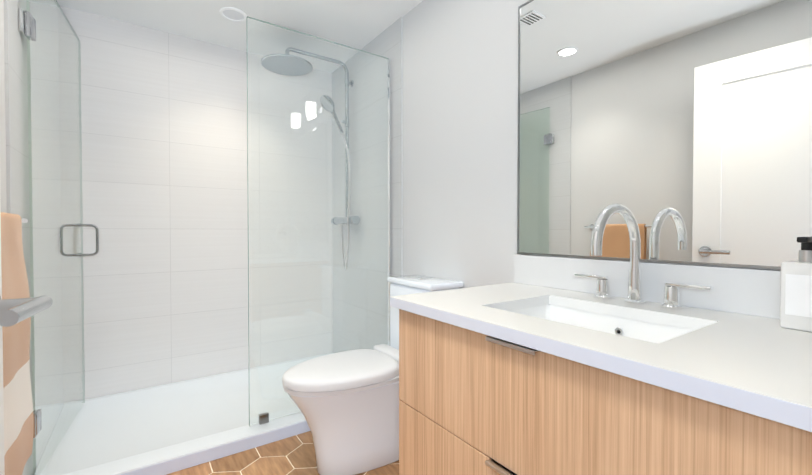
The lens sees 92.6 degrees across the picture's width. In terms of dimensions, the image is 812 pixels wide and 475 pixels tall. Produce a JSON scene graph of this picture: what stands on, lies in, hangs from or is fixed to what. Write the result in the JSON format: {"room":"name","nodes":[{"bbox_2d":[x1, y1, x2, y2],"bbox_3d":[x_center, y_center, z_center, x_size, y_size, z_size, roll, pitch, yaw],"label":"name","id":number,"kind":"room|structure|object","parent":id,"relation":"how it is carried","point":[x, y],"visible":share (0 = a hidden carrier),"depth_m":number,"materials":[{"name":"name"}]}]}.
{"room":"bathroom","nodes":[
{"label":"bathroom","id":0,"kind":"room"},
{"bbox_2d":[0,0,6,212],"bbox_3d":[-0.899,-0.076,0.495,0.120,2.598,4.480,-1,1,-35],"label":"wall","id":1,"kind":"structure","parent":0,"point":[3,199],"depth_m":1.40,"materials":[{"name":"white paint"}]},
{"bbox_2d":[1,212,33,474],"bbox_3d":[-1.170,0.329,1.092,0.103,0.802,0.544,-1,1,-35],"label":"towel","id":2,"kind":"object","parent":1,"relation":"attached to","point":[18,421],"visible":0.83,"depth_m":1.15,"materials":[{"name":"orange fabric"}]},
{"bbox_2d":[0,205,52,474],"bbox_3d":[-0.521,0.025,0.316,0.236,2.178,0.947,-1,1,-35],"label":"entry door","id":3,"kind":"structure","parent":1,"relation":"in","point":[14,311],"depth_m":0.68,"materials":[{"name":"white"}]},
{"bbox_2d":[4,0,56,474],"bbox_3d":[-1.788,-0.146,1.899,0.010,2.498,1.139,-1,1,-35],"label":"wall tile","id":4,"kind":"structure","parent":1,"relation":"attached to","point":[17,126],"depth_m":1.56,"materials":[{"name":"white tile"}]},
{"bbox_2d":[57,0,422,72],"bbox_3d":[-0.143,-1.433,1.069,2.040,0.100,4.600,-1,1,-35],"label":"ceiling","id":5,"kind":"structure","parent":0,"point":[358,24],"depth_m":2.52,"materials":[{"name":"white paint"}]},
{"bbox_2d":[219,7,246,21],"bbox_3d":[-1.089,-1.400,2.447,0.160,0.009,0.160,-1,1,-35],"label":"recessed light","id":6,"kind":"object","parent":5,"relation":"in","point":[233,14],"visible":1,"depth_m":2.45,"materials":[{"name":"white plastic"}]},
{"bbox_2d":[167,431,398,474],"bbox_3d":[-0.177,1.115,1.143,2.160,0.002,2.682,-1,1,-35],"label":"floor","id":7,"kind":"structure","parent":0,"point":[303,457],"depth_m":1.89,"materials":[{"name":"brown tile"}]},
{"bbox_2d":[34,353,333,474],"bbox_3d":[-1.076,1.059,2.460,1.776,0.069,1.049,-1,1,-35],"label":"shower tray","id":8,"kind":"object","parent":7,"relation":"on","point":[166,429],"visible":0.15,"depth_m":2.16,"materials":[{"name":"white ceramic"}]},
{"bbox_2d":[19,0,98,474],"bbox_3d":[-1.737,-0.076,1.973,0.189,2.192,0.890,-1,1,-32],"label":"glass","id":9,"kind":"object","parent":8,"relation":"on","point":[46,29],"depth_m":1.89,"materials":[{"name":"clear glass"}]},
{"bbox_2d":[247,16,390,425],"bbox_3d":[-0.477,-0.076,2.342,0.906,2.202,0.026,-1,1,-35],"label":"glass","id":10,"kind":"object","parent":8,"relation":"on","point":[263,417],"depth_m":2.31,"materials":[{"name":"clear glass"}]},
{"bbox_2d":[282,275,463,474],"bbox_3d":[-0.151,0.665,1.913,0.879,0.871,0.500,-1,1,-35],"label":"toilet","id":11,"kind":"object","parent":7,"relation":"on","point":[346,403],"visible":0.5,"depth_m":1.77,"materials":[{"name":"white ceramic"}]},
{"bbox_2d":[390,203,811,474],"bbox_3d":[0.519,0.506,1.128,0.672,1.214,1.057,-1,1,-35],"label":"bathroom vanity","id":12,"kind":"object","parent":7,"relation":"on","point":[552,365],"visible":1,"depth_m":0.92,"materials":[{"name":"brown wood"}]},
{"bbox_2d":[574,203,713,309],"bbox_3d":[0.649,0.056,1.188,0.274,0.315,0.410,-1,1,-35],"label":"faucet","id":13,"kind":"object","parent":12,"relation":"on","point":[602,298],"depth_m":1.23,"materials":[{"name":"silver metal"}]},
{"bbox_2d":[780,237,811,331],"bbox_3d":[0.937,0.109,0.907,0.102,0.217,0.080,-1,1,-35],"label":"soap dispenser","id":14,"kind":"object","parent":12,"relation":"on","point":[796,276],"depth_m":0.90,"materials":[{"name":"white plastic"}]},
{"bbox_2d":[403,0,780,288],"bbox_3d":[0.682,-0.092,1.585,0.120,2.598,4.480,-1,1,-35],"label":"wall","id":15,"kind":"structure","parent":0,"point":[460,105],"depth_m":2.04,"materials":[{"name":"white paint"}]},
{"bbox_2d":[332,17,402,352],"bbox_3d":[-0.332,-0.162,2.939,0.010,2.498,1.079,-1,1,-35],"label":"wall tile","id":16,"kind":"structure","parent":15,"relation":"attached to","point":[387,42],"depth_m":2.84,"materials":[{"name":"white tile"}]},
{"bbox_2d":[261,47,359,269],"bbox_3d":[-0.705,-0.543,2.857,0.688,1.614,0.390,-1,1,-35],"label":"shower rail","id":17,"kind":"object","parent":16,"relation":"attached to","point":[277,64],"depth_m":2.90,"materials":[{"name":"silver metal"}]},
{"bbox_2d":[517,0,811,269],"bbox_3d":[0.794,-0.460,1.290,0.020,1.085,1.035,-1,1,-35],"label":"mirror","id":18,"kind":"object","parent":15,"relation":"attached to","point":[681,130],"visible":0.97,"depth_m":1.23,"materials":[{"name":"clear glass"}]},
{"bbox_3d":[-1.414,-0.112,2.933,2.040,2.598,0.120,-1,1,-35],"label":"wall","id":19,"kind":"structure","parent":0,"visible":0},
{"bbox_2d":[60,6,332,398],"bbox_3d":[-1.377,-0.161,2.879,1.800,2.498,0.010,-1,1,-35],"label":"wall tile","id":20,"kind":"structure","parent":19,"relation":"attached to","point":[166,191],"depth_m":2.77,"materials":[{"name":"white tile"}]}
]}

